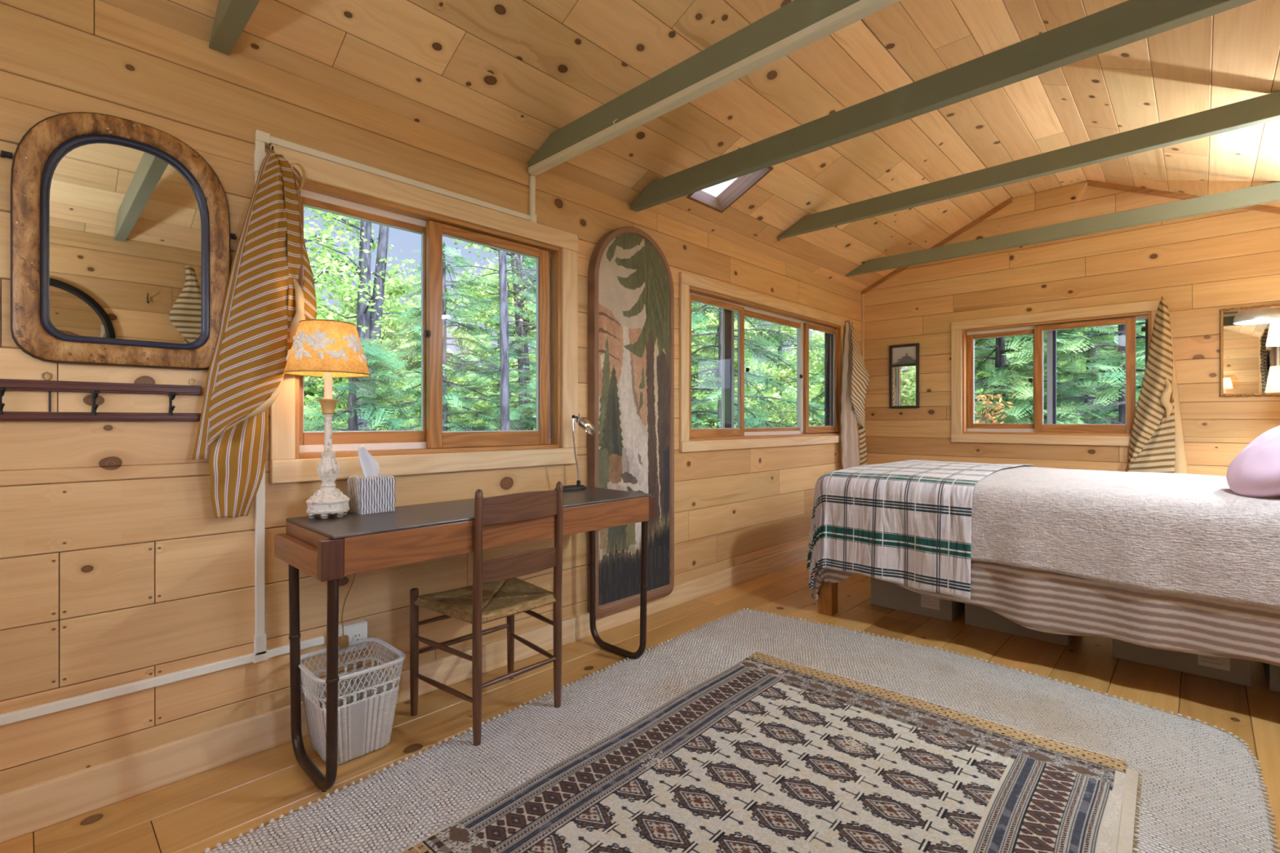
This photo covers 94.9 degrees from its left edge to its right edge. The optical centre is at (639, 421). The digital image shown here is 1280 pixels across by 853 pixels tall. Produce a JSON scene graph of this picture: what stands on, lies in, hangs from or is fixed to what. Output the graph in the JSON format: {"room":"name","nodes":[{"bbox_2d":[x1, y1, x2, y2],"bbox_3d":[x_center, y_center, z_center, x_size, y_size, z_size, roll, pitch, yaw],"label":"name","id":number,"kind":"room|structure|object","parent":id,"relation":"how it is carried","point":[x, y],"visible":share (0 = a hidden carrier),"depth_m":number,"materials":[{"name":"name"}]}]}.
{"room":"cabin bedroom","nodes":[
{"label":"cabin bedroom","id":0,"kind":"room"},
{"bbox_2d":[0,0,861,795],"bbox_3d":[-0.379,-0.055,3.080,0.115,2.370,7.330,0,0,44],"label":"wall","id":1,"kind":"structure","parent":0,"point":[118,566],"depth_m":1.89,"materials":[{"name":"brown wood"}]},
{"bbox_2d":[0,371,201,421],"bbox_3d":[-1.663,-0.070,1.618,0.048,0.139,0.742,0,0,44],"label":"hook rail","id":2,"kind":"object","parent":1,"relation":"attached to","point":[95,388],"visible":0.98,"depth_m":1.70,"materials":[{"name":"brown wood"}]},
{"bbox_2d":[0,111,235,370],"bbox_3d":[-1.528,-0.534,1.764,0.039,0.739,0.533,0,0,44],"label":"wall mirror","id":3,"kind":"object","parent":1,"relation":"attached to","point":[121,235],"visible":0.95,"depth_m":1.74,"materials":[{"name":"brown wood"}]},
{"bbox_2d":[49,142,201,343],"bbox_3d":[-1.534,-0.534,1.770,0.001,0.585,0.352,0,0,44],"label":"mirror glass","id":4,"kind":"object","parent":3,"relation":"attached to","point":[126,233],"depth_m":1.76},
{"bbox_2d":[0,635,324,726],"bbox_3d":[-1.943,0.805,1.345,0.020,0.036,2.260,0,0,44],"label":"duct","id":5,"kind":"object","parent":1,"relation":"attached to","point":[13,717],"visible":1,"depth_m":1.79,"materials":[{"name":"beige plastic"}]},
{"bbox_2d":[192,144,316,518],"bbox_3d":[-1.268,-0.327,1.970,0.134,1.286,0.360,0,0,44],"label":"curtain","id":6,"kind":"object","parent":1,"relation":"hanging from","point":[256,333],"visible":0.98,"depth_m":1.93,"materials":[{"name":"orange fabric"}]},
{"bbox_2d":[208,151,288,442],"bbox_3d":[-1.278,-0.427,1.925,0.087,0.991,0.218,0,0,44],"label":"drape","id":7,"kind":"object","parent":6,"relation":"hanging from","point":[248,362],"depth_m":1.93,"materials":[{"name":"fabric"}]},
{"bbox_2d":[275,154,301,361],"bbox_3d":[-1.218,-0.548,2.028,0.058,0.748,0.072,0,0,3],"label":"drape","id":8,"kind":"object","parent":6,"relation":"hanging from","point":[288,250],"depth_m":2.00,"materials":[{"name":"fabric"}]},
{"bbox_2d":[253,139,266,655],"bbox_3d":[-1.303,-0.083,2.015,0.020,1.765,0.035,0,0,44],"label":"duct","id":9,"kind":"object","parent":1,"relation":"attached to","point":[260,636],"visible":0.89,"depth_m":2.01,"materials":[{"name":"beige plastic"}]},
{"bbox_2d":[337,618,367,655],"bbox_3d":[-1.099,0.816,2.210,0.046,0.104,0.134,0,0,44],"label":"wall outlet","id":10,"kind":"object","parent":1,"relation":"attached to","point":[356,630],"visible":0.59,"depth_m":2.21,"materials":[{"name":"beige plastic"}]},
{"bbox_2d":[338,573,355,648],"bbox_3d":[-1.095,0.581,2.197,0.040,0.506,0.100,0,0,0],"label":"power cord","id":11,"kind":"object","parent":10,"relation":"attached to","point":[344,639],"visible":0.62,"depth_m":2.16,"materials":[{"name":"brown plastic"}]},
{"bbox_2d":[352,632,361,640],"bbox_3d":[-1.066,0.816,2.216,0.004,0.038,0.033,0,0,44],"label":"socket","id":12,"kind":"object","parent":10,"relation":"attached to","point":[356,636],"depth_m":2.21,"materials":[{"name":"white plastic"}]},
{"bbox_2d":[254,129,536,222],"bbox_3d":[-0.909,-1.071,2.426,0.021,0.226,1.167,0,0,44],"label":"duct","id":13,"kind":"object","parent":1,"relation":"attached to","point":[260,135],"visible":1,"depth_m":2.35,"materials":[{"name":"beige plastic"}]},
{"bbox_2d":[0,543,808,843],"bbox_3d":[-0.330,1.069,3.032,0.022,0.122,7.130,0,0,44],"label":"baseboard","id":14,"kind":"structure","parent":1,"relation":"attached to","point":[32,808],"depth_m":1.94,"materials":[{"name":"brown wood"}]},
{"bbox_2d":[270,143,577,484],"bbox_3d":[-0.843,-0.371,2.575,0.141,1.177,1.384,0,0,44],"label":"window","id":15,"kind":"structure","parent":1,"relation":"in","point":[292,448],"depth_m":2.51,"materials":[{"name":"brown wood"}]},
{"bbox_2d":[587,226,674,617],"bbox_3d":[-0.034,-0.025,3.315,0.057,2.119,0.642,0,0,44],"label":"painted panel","id":16,"kind":"object","parent":1,"relation":"attached to","point":[631,291],"visible":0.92,"depth_m":3.27,"materials":[{"name":"paint"}]},
{"bbox_2d":[679,271,846,452],"bbox_3d":[1.015,-0.367,4.521,0.141,1.120,2.330,0,0,44],"label":"window","id":17,"kind":"structure","parent":1,"relation":"in","point":[691,439],"depth_m":4.22,"materials":[{"name":"brown wood"}]},
{"bbox_2d":[840,320,870,469],"bbox_3d":[1.933,-0.150,5.291,0.392,1.518,0.161,0,0,-39],"label":"curtain","id":18,"kind":"object","parent":1,"relation":"hanging from","point":[855,379],"visible":0.87,"depth_m":5.21,"materials":[{"name":"beige fabric"}]},
{"bbox_2d":[840,321,859,469],"bbox_3d":[1.879,-0.146,5.236,0.102,1.487,0.231,0,0,44],"label":"drape","id":19,"kind":"object","parent":18,"relation":"hanging from","point":[850,397],"depth_m":5.20,"materials":[{"name":"beige fabric"}]},
{"bbox_2d":[850,323,870,428],"bbox_3d":[1.951,-0.406,5.266,0.096,0.952,0.323,0,0,44],"label":"drape","id":20,"kind":"object","parent":18,"relation":"hanging from","point":[860,375],"depth_m":5.22,"materials":[{"name":"beige fabric"}]},
{"bbox_2d":[861,293,864,361],"bbox_3d":[2.125,-0.105,5.602,0.022,2.270,0.022,0,0,44],"label":"trim","id":21,"kind":"structure","parent":1,"relation":"attached to","point":[862,295],"depth_m":5.59,"materials":[{"name":"brown wood"}]},
{"bbox_2d":[98,0,1013,291],"bbox_3d":[0.041,-1.538,2.678,1.421,0.726,7.630,0,0,44],"label":"ceiling","id":22,"kind":"structure","parent":0,"point":[501,77],"depth_m":2.60,"materials":[{"name":"brown wood"}]},
{"bbox_2d":[208,0,259,55],"bbox_3d":[-0.320,-1.284,0.915,2.950,0.135,0.058,0,0,44],"label":"ceiling beam","id":23,"kind":"structure","parent":22,"relation":"attached to","point":[232,16],"depth_m":1.80,"materials":[{"name":"green paint"}]},
{"bbox_2d":[528,0,860,167],"bbox_3d":[0.546,-1.264,1.822,2.953,0.118,0.054,0,0,44],"label":"ceiling beam","id":24,"kind":"structure","parent":22,"relation":"attached to","point":[796,15],"depth_m":2.11,"materials":[{"name":"green paint"}]},
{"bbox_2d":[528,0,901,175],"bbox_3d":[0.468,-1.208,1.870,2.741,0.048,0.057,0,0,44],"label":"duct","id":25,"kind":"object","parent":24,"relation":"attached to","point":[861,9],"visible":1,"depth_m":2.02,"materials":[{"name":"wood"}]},
{"bbox_2d":[686,147,773,213],"bbox_3d":[0.510,-1.450,3.461,0.422,0.280,0.352,0,0,44],"label":"window","id":26,"kind":"structure","parent":22,"relation":"attached to","point":[718,197],"depth_m":3.60,"materials":[{"name":"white wood"}]},
{"bbox_2d":[630,0,1256,212],"bbox_3d":[1.031,-1.254,2.330,2.953,0.112,0.054,0,0,44],"label":"ceiling beam","id":27,"kind":"structure","parent":22,"relation":"attached to","point":[1130,21],"depth_m":2.16,"materials":[{"name":"green paint"}]},
{"bbox_2d":[776,91,1279,239],"bbox_3d":[1.949,-1.359,3.291,2.663,0.105,0.052,0,0,44],"label":"ceiling beam","id":28,"kind":"structure","parent":22,"relation":"attached to","point":[1264,108],"depth_m":3.03,"materials":[{"name":"green paint"}]},
{"bbox_2d":[0,560,1279,852],"bbox_3d":[0.733,1.170,2.017,2.961,0.080,7.130,0,0,44],"label":"floor","id":29,"kind":"structure","parent":0,"point":[193,814],"depth_m":2.35,"materials":[{"name":"brown wood"}]},
{"bbox_2d":[298,637,405,765],"bbox_3d":[-1.012,0.975,2.052,0.300,0.303,0.298,0,0,44],"label":"basket","id":30,"kind":"object","parent":29,"relation":"on","point":[367,697],"visible":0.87,"depth_m":1.99,"materials":[{"name":"white wicker"}]},
{"bbox_2d":[274,486,655,792],"bbox_3d":[-0.587,0.732,2.356,0.465,0.797,1.425,0,0,44],"label":"writing desk","id":31,"kind":"object","parent":29,"relation":"on","point":[331,548],"visible":0.99,"depth_m":1.97,"materials":[{"name":"wood"}]},
{"bbox_2d":[283,319,370,519],"bbox_3d":[-1.084,-0.004,2.042,0.269,0.672,0.269,0,0,-35],"label":"table lamp","id":32,"kind":"object","parent":31,"relation":"on","point":[327,349],"visible":1,"depth_m":1.99,"materials":[{"name":"beige ceramic"}]},
{"bbox_2d":[317,371,338,413],"bbox_3d":[-1.084,-0.113,2.042,0.064,0.178,0.064,0,0,44],"label":"candle","id":33,"kind":"object","parent":32,"relation":"on","point":[327,404],"depth_m":2.03,"materials":[{"name":"beige wax"}]},
{"bbox_2d":[346,444,395,515],"bbox_3d":[-0.992,0.209,2.168,0.122,0.246,0.130,0,0,44],"label":"tissue box","id":34,"kind":"object","parent":31,"relation":"on","point":[373,492],"visible":0.98,"depth_m":2.14,"materials":[{"name":"cardboard"}]},
{"bbox_2d":[554,413,595,491],"bbox_3d":[-0.319,0.148,2.852,0.203,0.370,0.115,0,0,-19],"label":"desk lamp","id":35,"kind":"object","parent":31,"relation":"on","point":[584,423],"visible":0.98,"depth_m":2.83,"materials":[{"name":"silver"}]},
{"bbox_2d":[576,480,580,485],"bbox_3d":[-0.298,0.300,2.857,0.020,0.027,0.020,0,0,44],"label":"socket","id":36,"kind":"object","parent":35,"relation":"attached to","point":[578,483],"depth_m":2.85,"materials":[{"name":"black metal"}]},
{"bbox_2d":[409,481,563,746],"bbox_3d":[-0.576,0.682,2.287,0.428,0.896,0.472,0,0,44],"label":"chair","id":37,"kind":"object","parent":29,"relation":"on","point":[495,593],"visible":1,"depth_m":2.20,"materials":[{"name":"brown wood"}]},
{"bbox_2d":[204,608,1279,852],"bbox_3d":[0.476,1.122,1.821,2.148,0.015,2.950,0,0,44],"label":"rug","id":38,"kind":"object","parent":29,"relation":"on","point":[1203,790],"visible":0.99,"depth_m":2.08,"materials":[{"name":"beige carpet"}]},
{"bbox_2d":[399,651,1142,852],"bbox_3d":[0.490,1.113,1.692,1.475,0.006,1.844,0,0,44],"label":"patterned rug","id":39,"kind":"object","parent":38,"relation":"on","point":[766,753],"visible":1,"depth_m":1.77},
{"bbox_2d":[817,581,837,616],"bbox_3d":[2.343,0.743,3.246,2.168,0.775,1.480,0,0,44],"label":"bed","id":40,"kind":"object","parent":29,"relation":"on","point":[828,593],"visible":0.1,"depth_m":3.43,"materials":[{"name":"brown wood"}]},
{"bbox_2d":[810,560,1279,666],"bbox_3d":[2.347,0.689,3.237,2.291,0.797,1.570,0,0,44],"label":"striped blanket","id":41,"kind":"object","parent":40,"relation":"on","point":[1037,600],"visible":0.2,"depth_m":2.49,"materials":[{"name":"beige fabric"}]},
{"bbox_2d":[806,459,1035,600],"bbox_3d":[1.824,0.625,3.732,0.900,0.726,1.622,0,0,44],"label":"plaid throw","id":42,"kind":"object","parent":41,"relation":"on","point":[908,523],"visible":0.99,"depth_m":3.14,"materials":[{"name":"fabric"}]},
{"bbox_2d":[970,466,1279,609],"bbox_3d":[2.348,0.541,3.241,2.294,0.532,1.585,0,0,44],"label":"coverlet","id":43,"kind":"object","parent":40,"relation":"on","point":[1184,534],"visible":0.59,"depth_m":2.50,"materials":[{"name":"white fabric"}]},
{"bbox_2d":[1226,425,1279,497],"bbox_3d":[2.564,0.153,2.349,0.310,0.332,0.393,0,0,44],"label":"round pillow","id":44,"kind":"object","parent":43,"relation":"on","point":[1255,471],"visible":0.97,"depth_m":2.32,"materials":[{"name":"pink fabric"}]},
{"bbox_2d":[871,577,964,621],"bbox_3d":[1.761,1.030,3.646,0.473,0.200,0.506,0,0,44],"label":"storage box","id":45,"kind":"object","parent":29,"relation":"on","point":[884,593],"visible":0.36,"depth_m":3.46,"materials":[{"name":"grey"}]},
{"bbox_2d":[964,603,1074,645],"bbox_3d":[2.150,1.030,3.289,0.483,0.200,0.506,0,0,44],"label":"storage box","id":46,"kind":"object","parent":29,"relation":"on","point":[975,615],"visible":0.09,"depth_m":3.15,"materials":[{"name":"grey"}]},
{"bbox_2d":[1112,639,1251,686],"bbox_3d":[2.599,1.030,2.832,0.475,0.200,0.506,0,0,44],"label":"storage box","id":47,"kind":"object","parent":29,"relation":"on","point":[1237,671],"visible":0.29,"depth_m":2.63,"materials":[{"name":"grey"}]},
{"bbox_2d":[1262,662,1279,692],"bbox_3d":[2.946,1.030,2.514,0.385,0.200,0.506,0,0,44],"label":"storage box","id":48,"kind":"object","parent":29,"relation":"on","point":[1272,672],"visible":0.14,"depth_m":2.46,"materials":[{"name":"grey"}]},
{"bbox_2d":[862,0,1087,197],"bbox_3d":[0.733,-1.860,2.017,0.489,0.100,7.630,0,0,44],"label":"ceiling","id":49,"kind":"structure","parent":0,"point":[1019,120],"depth_m":3.06,"materials":[{"name":"brown wood"}]},
{"bbox_2d":[864,181,1279,476],"bbox_3d":[3.235,-0.340,4.637,2.961,2.940,0.115,0,0,44],"label":"wall","id":50,"kind":"structure","parent":0,"point":[1201,266],"depth_m":4.45,"materials":[{"name":"brown wood"}]},
{"bbox_2d":[888,342,919,408],"bbox_3d":[2.399,-0.407,5.339,0.258,0.582,0.024,0,0,44],"label":"mirror","id":51,"kind":"object","parent":50,"relation":"attached to","point":[904,359],"visible":1,"depth_m":5.34,"materials":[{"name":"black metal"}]},
{"bbox_2d":[892,346,915,364],"bbox_3d":[2.404,-0.596,5.343,0.214,0.160,0.004,0,0,44],"label":"print","id":52,"kind":"object","parent":51,"relation":"on","point":[901,355],"depth_m":5.34},
{"bbox_2d":[892,365,915,405],"bbox_3d":[2.403,-0.320,5.343,0.214,0.364,0.005,0,0,44],"label":"mirror glass","id":53,"kind":"object","parent":51,"relation":"attached to","point":[904,377],"depth_m":5.34,"materials":[{"name":"green mirror"}]},
{"bbox_2d":[861,197,1012,294],"bbox_3d":[2.562,-1.507,5.181,1.236,0.604,0.028,0,0,44],"label":"trim","id":54,"kind":"structure","parent":50,"relation":"attached to","point":[1009,201],"depth_m":5.03,"materials":[{"name":"brown wood"}]},
{"bbox_2d":[951,299,1159,446],"bbox_3d":[3.209,-0.337,4.644,1.342,1.034,0.141,0,0,44],"label":"window","id":55,"kind":"structure","parent":50,"relation":"in","point":[964,334],"depth_m":4.65,"materials":[{"name":"brown wood"}]},
{"bbox_2d":[1127,296,1187,474],"bbox_3d":[3.608,-0.170,4.094,0.329,1.400,0.154,0,0,44],"label":"curtain","id":56,"kind":"object","parent":50,"relation":"hanging from","point":[1157,443],"visible":0.91,"depth_m":4.08,"materials":[{"name":"beige fabric"}]},
{"bbox_2d":[1127,400,1175,473],"bbox_3d":[3.590,0.190,4.128,0.255,0.680,0.033,0,0,41],"label":"drape","id":57,"kind":"object","parent":56,"relation":"hanging from","point":[1157,455],"depth_m":4.10,"materials":[{"name":"beige fabric"}]},
{"bbox_2d":[1087,180,1279,213],"bbox_3d":[3.809,-1.507,3.989,1.236,0.604,0.028,0,0,44],"label":"trim","id":58,"kind":"structure","parent":50,"relation":"attached to","point":[1276,210],"depth_m":4.13,"materials":[{"name":"brown wood"}]},
{"bbox_2d":[1218,304,1279,396],"bbox_3d":[4.045,-0.454,3.766,0.475,0.589,0.026,0,0,44],"label":"gilt mirror","id":59,"kind":"object","parent":50,"relation":"attached to","point":[1250,337],"visible":1,"depth_m":3.83,"materials":[{"name":"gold metal"}]},
{"bbox_2d":[1003,0,1279,207],"bbox_3d":[1.425,-1.538,1.356,1.421,0.726,7.630,0,0,44],"label":"ceiling","id":60,"kind":"structure","parent":0,"point":[1232,55],"depth_m":2.85,"materials":[{"name":"brown wood"}]},
{"bbox_2d":[844,182,1279,276],"bbox_3d":[2.823,-1.324,4.205,2.802,0.100,0.052,0,0,44],"label":"ceiling beam","id":61,"kind":"structure","parent":60,"relation":"attached to","point":[1268,193],"depth_m":3.97,"materials":[{"name":"green paint"}]},
{"label":"outside","id":62,"kind":"structure","parent":0,"visible":0},
{"bbox_2d":[304,364,1116,431],"bbox_3d":[4.457,-1.862,10.955,64.000,7.820,62.000,0,0,44],"label":"ground","id":63,"kind":"structure","parent":62,"point":[488,380],"depth_m":24.31,"materials":[{"name":"green plant"}]},
{"bbox_2d":[303,393,383,431],"bbox_3d":[-8.267,-0.595,12.288,4.525,5.256,5.183,0,0,-3],"label":"broadleaf tree","id":64,"kind":"object","parent":63,"relation":"on","point":[340,406],"visible":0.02,"depth_m":12.16,"materials":[{"name":"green plant"}]},
{"bbox_2d":[303,211,386,318],"bbox_3d":[-5.926,-1.982,10.220,2.750,8.032,2.860,0,0,44],"label":"broadleaf tree","id":65,"kind":"object","parent":63,"relation":"on","point":[326,269],"visible":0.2,"depth_m":10.28,"materials":[{"name":"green plant"}]},
{"bbox_2d":[303,337,444,431],"bbox_3d":[-3.230,0.765,7.082,3.924,3.713,3.387,0,0,21],"label":"tree","id":66,"kind":"object","parent":63,"relation":"on","point":[352,411],"visible":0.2,"depth_m":7.02,"materials":[{"name":"green plant"}]},
{"bbox_2d":[303,206,453,431],"bbox_3d":[-5.298,-2.471,11.560,3.636,9.004,3.290,0,0,-36],"label":"broadleaf tree","id":67,"kind":"object","parent":63,"relation":"on","point":[369,318],"visible":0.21,"depth_m":11.40,"materials":[{"name":"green plant"}]},
{"bbox_2d":[303,271,470,431],"bbox_3d":[-7.176,-1.066,15.086,5.366,6.201,5.666,0,0,-18],"label":"broadleaf tree","id":68,"kind":"object","parent":63,"relation":"on","point":[393,292],"visible":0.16,"depth_m":14.51,"materials":[{"name":"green plant"}]},
{"bbox_2d":[332,240,536,431],"bbox_3d":[-3.317,-0.185,9.555,4.226,5.475,4.452,0,0,18],"label":"tree","id":69,"kind":"object","parent":63,"relation":"on","point":[473,427],"visible":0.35,"depth_m":9.46,"materials":[{"name":"green plant"}]},
{"bbox_2d":[442,249,536,430],"bbox_3d":[-2.021,-1.720,8.181,2.287,7.503,2.051,0,0,44],"label":"bare tree","id":70,"kind":"object","parent":63,"relation":"on","point":[504,370],"visible":0.32,"depth_m":8.11,"materials":[{"name":"grey plant"}]},
{"bbox_2d":[445,237,536,429],"bbox_3d":[-2.906,-2.468,13.326,3.672,9.013,3.351,0,0,-35],"label":"broadleaf tree","id":71,"kind":"object","parent":63,"relation":"on","point":[516,297],"visible":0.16,"depth_m":13.15,"materials":[{"name":"green plant"}]},
{"bbox_2d":[446,257,536,431],"bbox_3d":[-4.513,-1.582,18.346,5.691,7.235,5.678,0,0,2],"label":"broadleaf tree","id":72,"kind":"object","parent":63,"relation":"on","point":[512,362],"visible":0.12,"depth_m":17.52,"materials":[{"name":"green plant"}]},
{"bbox_2d":[447,254,536,431],"bbox_3d":[-2.366,-0.539,12.585,4.540,6.262,4.695,0,0,34],"label":"tree","id":73,"kind":"object","parent":63,"relation":"on","point":[528,261],"visible":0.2,"depth_m":12.63,"materials":[{"name":"green plant"}]},
{"bbox_2d":[488,317,536,430],"bbox_3d":[-1.581,0.365,10.069,3.851,4.302,4.008,0,0,-29],"label":"tree","id":74,"kind":"object","parent":63,"relation":"on","point":[532,404],"visible":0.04,"depth_m":9.68,"materials":[{"name":"green plant"}]},
{"bbox_2d":[303,286,1145,424],"bbox_3d":[1.870,-2.900,23.020,39.544,6.343,14.170,0,0,7],"label":"wood","id":75,"kind":"object","parent":63,"relation":"on","point":[311,391],"visible":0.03,"depth_m":20.21,"materials":[{"name":"green plant"}]},
{"bbox_2d":[691,302,764,428],"bbox_3d":[0.876,-0.561,12.535,4.180,6.019,4.086,0,0,10],"label":"tree","id":76,"kind":"object","parent":63,"relation":"on","point":[696,424],"visible":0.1,"depth_m":12.26,"materials":[{"name":"green plant"}]},
{"bbox_2d":[691,303,796,428],"bbox_3d":[2.671,-2.359,19.715,5.978,8.810,6.404,0,0,31],"label":"broadleaf tree","id":77,"kind":"object","parent":63,"relation":"on","point":[755,369],"visible":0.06,"depth_m":19.51,"materials":[{"name":"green plant"}]},
{"bbox_2d":[691,301,824,428],"bbox_3d":[1.223,-0.789,8.356,4.146,6.806,4.502,0,0,-35],"label":"tree","id":78,"kind":"object","parent":63,"relation":"on","point":[759,341],"visible":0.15,"depth_m":8.32,"materials":[{"name":"green plant"}]},
{"bbox_2d":[691,303,824,428],"bbox_3d":[3.829,-1.488,16.378,6.655,7.500,6.638,0,0,37],"label":"broadleaf tree","id":79,"kind":"object","parent":63,"relation":"on","point":[814,388],"visible":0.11,"depth_m":15.13,"materials":[{"name":"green plant"}]},
{"bbox_2d":[737,317,824,426],"bbox_3d":[2.775,-0.970,9.934,2.122,6.003,2.420,0,0,-27],"label":"conifer tree","id":80,"kind":"object","parent":63,"relation":"on","point":[793,379],"visible":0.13,"depth_m":10.20,"materials":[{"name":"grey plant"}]},
{"bbox_2d":[795,344,824,426],"bbox_3d":[3.912,-0.617,9.580,3.372,6.144,3.892,0,0,-27],"label":"tree","id":81,"kind":"object","parent":63,"relation":"on","point":[822,394],"visible":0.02,"depth_m":10.50,"materials":[{"name":"green plant"}]},
{"bbox_2d":[974,393,1014,423],"bbox_3d":[3.938,0.809,6.529,0.936,2.242,0.550,0,0,30],"label":"shrub","id":82,"kind":"object","parent":63,"relation":"on","point":[990,418],"visible":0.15,"depth_m":6.54,"materials":[{"name":"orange plant"}]},
{"bbox_2d":[974,336,1063,423],"bbox_3d":[6.389,-1.191,11.955,5.275,7.959,5.240,0,0,-4],"label":"tree","id":83,"kind":"object","parent":63,"relation":"on","point":[988,340],"visible":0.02,"depth_m":11.55,"materials":[{"name":"green plant"}]},
{"bbox_2d":[974,326,1145,424],"bbox_3d":[5.060,-0.784,8.294,4.346,6.773,4.472,0,0,13],"label":"tree","id":84,"kind":"object","parent":63,"relation":"on","point":[1001,343],"visible":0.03,"depth_m":7.67,"materials":[{"name":"green plant"}]},
{"bbox_2d":[974,320,1145,424],"bbox_3d":[7.365,-1.286,9.594,5.126,7.788,5.025,0,0,0],"label":"tree","id":85,"kind":"object","parent":63,"relation":"on","point":[1091,331],"visible":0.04,"depth_m":9.36,"materials":[{"name":"green plant"}]},
{"bbox_2d":[975,321,1145,424],"bbox_3d":[5.932,-0.789,6.950,3.939,6.848,4.130,0,0,-28],"label":"tree","id":86,"kind":"object","parent":63,"relation":"on","point":[1076,416],"visible":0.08,"depth_m":6.95,"materials":[{"name":"green plant"}]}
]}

